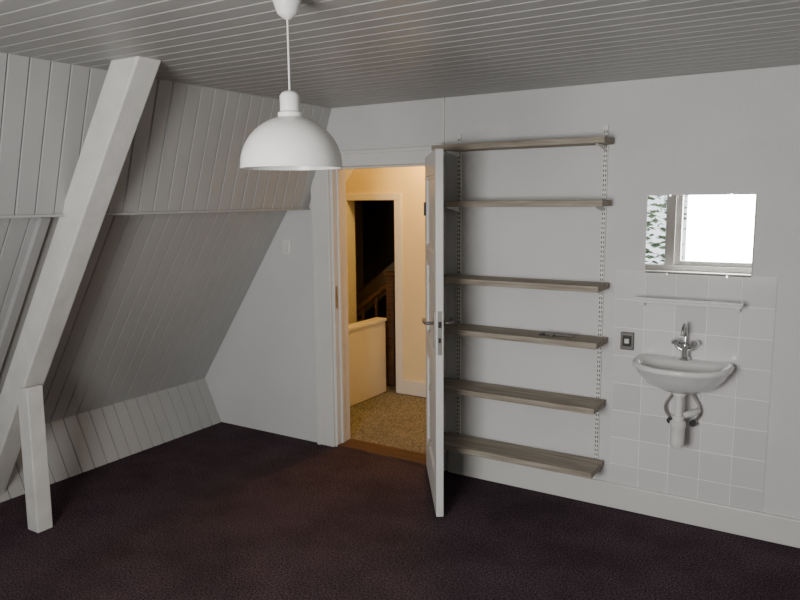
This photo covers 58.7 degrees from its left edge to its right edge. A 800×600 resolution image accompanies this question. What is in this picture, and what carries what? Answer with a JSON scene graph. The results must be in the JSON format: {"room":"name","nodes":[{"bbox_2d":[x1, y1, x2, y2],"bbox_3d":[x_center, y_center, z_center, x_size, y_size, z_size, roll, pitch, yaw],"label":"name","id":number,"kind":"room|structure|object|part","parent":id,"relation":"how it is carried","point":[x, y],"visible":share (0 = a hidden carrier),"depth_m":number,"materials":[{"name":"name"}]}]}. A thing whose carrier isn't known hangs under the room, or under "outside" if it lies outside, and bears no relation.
{"room":"attic room","nodes":[
{"label":"attic room","id":0,"kind":"room"},
{"bbox_2d":[0,378,220,502],"bbox_3d":[-2.637,1.085,3.648,0.218,0.408,4.500,4,9,31],"label":"wall","id":1,"kind":"structure","parent":0,"point":[77,444],"depth_m":4.82,"materials":[{"name":"grey wood"}]},
{"bbox_2d":[0,211,286,423],"bbox_3d":[-2.340,0.265,3.341,0.964,1.385,4.500,4,9,31],"label":"wall","id":2,"kind":"structure","parent":0,"point":[158,296],"depth_m":4.44,"materials":[{"name":"grey wood"}]},
{"bbox_2d":[0,217,50,370],"bbox_3d":[-2.072,0.221,3.720,0.922,1.324,0.050,4,9,31],"label":"batten","id":3,"kind":"object","parent":2,"relation":"attached to","point":[41,226],"visible":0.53,"depth_m":3.55,"materials":[{"name":"white wood"}]},
{"bbox_2d":[0,208,309,218],"bbox_3d":[-1.850,-0.348,3.003,0.215,0.014,4.399,4,9,31],"label":"trim","id":4,"kind":"structure","parent":2,"relation":"on","point":[281,209],"depth_m":3.75,"materials":[{"name":"white wood"}]},
{"bbox_2d":[0,52,330,214],"bbox_3d":[-1.719,-0.669,2.816,0.248,0.683,4.500,4,9,31],"label":"wall","id":5,"kind":"structure","parent":0,"point":[184,154],"depth_m":3.55,"materials":[{"name":"grey wood"}]},
{"bbox_2d":[354,200,363,321],"bbox_3d":[-1.103,-0.461,6.870,0.100,2.600,2.680,4,9,31],"label":"wall","id":6,"kind":"structure","parent":0,"point":[358,203],"depth_m":7.83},
{"bbox_2d":[356,261,394,319],"bbox_3d":[-0.011,-0.132,6.967,1.500,1.700,0.050,4,9,31],"label":"staircase","id":7,"kind":"structure","parent":0,"point":[379,281],"depth_m":7.11,"materials":[{"name":"brown paint"}]},
{"bbox_2d":[362,200,394,353],"bbox_3d":[0.383,-0.559,7.460,2.000,2.600,0.100,4,9,31],"label":"wall","id":8,"kind":"structure","parent":0,"point":[378,215],"depth_m":7.79,"materials":[{"name":"grey"}]},
{"bbox_2d":[345,166,425,381],"bbox_3d":[0.210,-0.357,6.053,3.200,2.600,0.100,4,9,31],"label":"wall","id":9,"kind":"structure","parent":0,"point":[408,181],"depth_m":6.09,"materials":[{"name":"white paint"}]},
{"bbox_2d":[346,193,403,393],"bbox_3d":[-0.219,-0.068,6.358,0.630,1.750,0.130,4,9,31],"label":"trim","id":10,"kind":"structure","parent":9,"relation":"attached to","point":[397,197],"depth_m":6.23,"materials":[{"name":"white wood"}]},
{"bbox_2d":[403,379,425,396],"bbox_3d":[0.747,0.817,5.821,1.690,0.130,0.021,4,9,31],"label":"baseboard","id":11,"kind":"structure","parent":9,"relation":"attached to","point":[410,387],"depth_m":6.19,"materials":[{"name":"white wood"}]},
{"bbox_2d":[0,354,799,599],"bbox_3d":[0.319,1.282,3.466,6.300,0.120,7.350,4,9,31],"label":"floor","id":12,"kind":"structure","parent":0,"point":[222,510],"depth_m":3.61,"materials":[{"name":"carpet"}]},
{"bbox_2d":[17,385,52,532],"bbox_3d":[-1.892,0.820,3.687,0.105,0.774,0.085,4,9,31],"label":"post","id":13,"kind":"object","parent":12,"relation":"on","point":[30,398],"visible":1,"depth_m":3.65,"materials":[{"name":"white wood"}]},
{"bbox_2d":[0,56,160,494],"bbox_3d":[-1.754,0.064,3.552,1.741,2.305,0.120,4,9,31],"label":"beam","id":14,"kind":"structure","parent":12,"relation":"on","point":[128,82],"depth_m":3.30,"materials":[{"name":"white wood"}]},
{"bbox_2d":[348,317,386,406],"bbox_3d":[-0.381,0.536,5.969,0.110,0.665,0.845,4,9,31],"label":"parapet","id":15,"kind":"object","parent":12,"relation":"on","point":[367,338],"visible":0.6,"depth_m":6.05,"materials":[{"name":"white paint"}]},
{"bbox_2d":[356,271,395,385],"bbox_3d":[-0.339,0.243,6.663,0.740,1.050,0.110,4,9,31],"label":"banister","id":16,"kind":"object","parent":12,"relation":"on","point":[389,287],"visible":0.51,"depth_m":6.48,"materials":[{"name":"brown wood"}]},
{"bbox_3d":[-0.366,0.068,6.654,0.680,0.520,0.050,4,9,31],"label":"handrail","id":17,"kind":"part","parent":16,"relation":"part of","materials":[{"name":"brown wood"}]},
{"bbox_3d":[-0.070,0.279,6.501,0.080,1.020,0.080,4,9,31],"label":"newel post","id":18,"kind":"part","parent":16,"relation":"part of","materials":[{"name":"brown wood"}]},
{"bbox_2d":[0,0,799,107],"bbox_3d":[0.171,-0.837,1.611,4.900,0.030,4.500,4,9,31],"label":"ceiling","id":19,"kind":"structure","parent":0,"point":[343,53],"depth_m":2.65,"materials":[{"name":"grey wood"}]},
{"bbox_2d":[240,0,342,169],"bbox_3d":[-0.320,-0.631,2.055,0.300,0.493,0.300,4,9,31],"label":"pendant lamp","id":20,"kind":"object","parent":19,"relation":"hanging from","point":[289,140],"visible":1,"depth_m":1.99,"materials":[{"name":"white metal"}]},
{"bbox_3d":[-0.321,-0.699,2.045,0.006,0.215,0.005,4,9,31],"label":"cord","id":21,"kind":"part","parent":20,"relation":"part of","materials":[{"name":"white plastic"}]},
{"bbox_2d":[278,90,302,116],"bbox_3d":[-0.319,-0.567,2.064,0.072,0.077,0.072,4,9,31],"label":"socket","id":22,"kind":"object","parent":20,"relation":"attached to","point":[289,100],"depth_m":2.04,"materials":[{"name":"white plastic"}]},
{"bbox_2d":[205,65,799,518],"bbox_3d":[0.757,-0.028,4.109,6.400,2.485,0.120,4,9,31],"label":"wall","id":23,"kind":"structure","parent":0,"point":[728,132],"depth_m":3.94,"materials":[{"name":"white paint"}]},
{"bbox_2d":[282,239,290,254],"bbox_3d":[-0.792,-0.366,4.938,0.075,0.110,0.028,4,9,31],"label":"light switch","id":24,"kind":"object","parent":23,"relation":"attached to","point":[286,243],"visible":1,"depth_m":4.93,"materials":[{"name":"white plastic"}]},
{"bbox_2d":[335,286,337,308],"bbox_3d":[-0.428,-0.017,4.804,0.004,0.150,0.026,4,9,31],"label":"strike plate","id":25,"kind":"object","parent":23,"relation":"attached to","point":[336,287],"visible":1,"depth_m":4.80,"materials":[{"name":"silver metal"}]},
{"bbox_2d":[330,164,411,445],"bbox_3d":[-0.085,0.079,4.668,0.782,1.931,0.150,4,9,31],"label":"door frame","id":26,"kind":"structure","parent":23,"relation":"attached to","point":[333,190],"depth_m":4.85,"materials":[{"name":"white wood"}]},
{"bbox_2d":[311,146,445,470],"bbox_3d":[-0.150,0.049,4.604,1.010,2.010,0.021,4,9,31],"label":"trim","id":27,"kind":"structure","parent":23,"relation":"attached to","point":[321,178],"depth_m":4.77,"materials":[{"name":"white wood"}]},
{"bbox_2d":[336,164,424,442],"bbox_3d":[-0.092,0.091,4.657,0.740,1.910,0.030,4,9,31],"label":"door stop","id":28,"kind":"object","parent":23,"relation":"attached to","point":[412,165],"visible":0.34,"depth_m":4.81,"materials":[{"name":"white wood"}]},
{"bbox_2d":[337,439,426,466],"bbox_3d":[-0.078,1.037,4.800,0.740,0.038,0.160,4,9,31],"label":"threshold","id":29,"kind":"object","parent":23,"relation":"attached to","point":[374,449],"depth_m":4.79,"materials":[{"name":"brown wood"}]},
{"bbox_2d":[425,149,443,516],"bbox_3d":[0.191,0.151,4.025,0.040,1.925,0.750,-1,8,-2],"label":"door","id":30,"kind":"structure","parent":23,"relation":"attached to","point":[434,160],"depth_m":3.71,"materials":[{"name":"white wood"}]},
{"bbox_2d":[422,318,433,324],"bbox_3d":[0.148,0.113,3.743,0.063,0.018,0.124,-1,8,-2],"label":"lever","id":31,"kind":"object","parent":30,"relation":"attached to","point":[424,321],"visible":1,"depth_m":3.69,"materials":[{"name":"silver metal"}]},
{"bbox_2d":[427,175,434,470],"bbox_3d":[0.191,0.111,4.019,0.034,1.605,0.550,-1,8,-2],"label":"trim","id":32,"kind":"structure","parent":30,"relation":"attached to","point":[431,176],"depth_m":4.21,"materials":[{"name":"white wood"}]},
{"bbox_2d":[429,178,434,460],"bbox_3d":[0.191,0.151,4.024,0.014,1.725,0.570,-1,8,-2],"label":"panels","id":33,"kind":"object","parent":30,"relation":"attached to","point":[431,181],"visible":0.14,"depth_m":4.07,"materials":[{"name":"white wood"}]},
{"bbox_2d":[433,311,434,347],"bbox_3d":[0.179,0.154,3.701,0.006,0.190,0.040,-1,8,-2],"label":"plate","id":34,"kind":"object","parent":30,"relation":"attached to","point":[433,311],"visible":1,"depth_m":3.69,"materials":[{"name":"silver metal"}]},
{"bbox_2d":[438,311,441,354],"bbox_3d":[0.204,0.171,3.648,0.022,0.230,0.003,-1,8,-1],"label":"lock faceplate","id":35,"kind":"object","parent":30,"relation":"attached to","point":[439,312],"visible":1,"depth_m":3.65,"materials":[{"name":"silver metal"}]},
{"bbox_2d":[444,318,453,324],"bbox_3d":[0.251,0.112,3.747,0.063,0.018,0.124,-1,8,-2],"label":"lever","id":36,"kind":"object","parent":30,"relation":"attached to","point":[451,321],"depth_m":3.69,"materials":[{"name":"silver metal"}]},
{"bbox_2d":[442,98,444,143],"bbox_3d":[0.256,-1.055,4.192,0.015,0.265,0.013,4,9,31],"label":"trim","id":37,"kind":"structure","parent":23,"relation":"attached to","point":[443,99],"depth_m":4.19,"materials":[{"name":"white wood"}]},
{"bbox_2d":[448,451,799,547],"bbox_3d":[1.836,1.129,3.523,3.600,0.140,0.023,4,9,31],"label":"baseboard","id":38,"kind":"structure","parent":23,"relation":"attached to","point":[773,528],"depth_m":3.85,"materials":[{"name":"white wood"}]},
{"bbox_2d":[632,323,733,448],"bbox_3d":[1.374,0.432,3.506,0.468,0.624,0.346,4,9,31],"label":"basin","id":39,"kind":"object","parent":23,"relation":"attached to","point":[680,376],"visible":1,"depth_m":3.52,"materials":[{"name":"white ceramic"}]},
{"bbox_2d":[670,420,685,448],"bbox_3d":[1.387,0.666,3.558,0.076,0.145,0.076,4,9,31],"label":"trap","id":40,"kind":"object","parent":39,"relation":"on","point":[677,427],"depth_m":3.53,"materials":[{"name":"white plastic"}]},
{"bbox_2d":[671,323,699,360],"bbox_3d":[1.417,0.209,3.548,0.138,0.196,0.124,4,9,31],"label":"tap","id":41,"kind":"object","parent":39,"relation":"on","point":[684,348],"depth_m":3.57,"materials":[{"name":"silver metal"}]},
{"bbox_2d":[682,407,701,417],"bbox_3d":[1.469,0.570,3.583,0.165,0.046,0.061,-5,9,-30],"label":"pipe","id":42,"kind":"object","parent":39,"relation":"attached to","point":[697,411],"depth_m":3.55,"materials":[{"name":"white plastic"}]},
{"bbox_3d":[1.484,0.625,3.604,0.032,0.032,0.020,4,9,31],"label":"valve knob","id":43,"kind":"part","parent":39,"relation":"part of","materials":[{"name":"black plastic"}]},
{"bbox_2d":[609,270,777,511],"bbox_3d":[1.476,0.449,3.655,0.760,1.175,0.010,4,9,31],"label":"wall tiles","id":44,"kind":"structure","parent":23,"relation":"attached to","point":[721,459],"depth_m":3.62,"materials":[{"name":"white tile"}]},
{"bbox_2d":[620,332,633,349],"bbox_3d":[1.204,0.218,3.772,0.070,0.095,0.021,4,9,31],"label":"wall outlet","id":45,"kind":"object","parent":44,"relation":"attached to","point":[627,338],"depth_m":3.77,"materials":[{"name":"white plastic"}]},
{"bbox_2d":[632,297,744,311],"bbox_3d":[1.429,0.021,3.543,0.510,0.056,0.120,4,9,31],"label":"shelf","id":46,"kind":"object","parent":44,"relation":"attached to","point":[736,307],"visible":1,"depth_m":3.48,"materials":[{"name":"white ceramic"}]},
{"bbox_2d":[645,194,756,277],"bbox_3d":[1.480,-0.320,3.531,0.501,0.409,0.020,4,9,31],"label":"wall mirror","id":47,"kind":"object","parent":23,"relation":"attached to","point":[701,234],"depth_m":3.52,"materials":[{"name":"mirror"}]},
{"bbox_2d":[428,125,613,478],"bbox_3d":[0.642,0.001,3.969,0.985,1.870,0.245,4,9,31],"label":"wall shelves","id":48,"kind":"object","parent":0,"point":[580,466],"depth_m":3.92,"materials":[{"name":"wood"}]},
{"bbox_2d":[539,332,574,337],"bbox_3d":[0.850,0.189,3.857,0.190,0.012,0.080,4,9,31],"label":"shelf bracket","id":49,"kind":"object","parent":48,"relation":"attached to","point":[541,333],"visible":1,"depth_m":3.85,"materials":[{"name":"grey metal"}]},
{"bbox_3d":[0.204,-1.616,5.883,3.200,0.100,2.680,4,9,31],"label":"ceiling","id":50,"kind":"structure","parent":0,"visible":0},
{"bbox_2d":[345,169,353,181],"bbox_3d":[-0.409,-1.010,5.286,0.897,0.920,0.120,4,9,31],"label":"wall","id":51,"kind":"structure","parent":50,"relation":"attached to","point":[348,172],"depth_m":5.31,"materials":[{"name":"white paint"}]}
]}

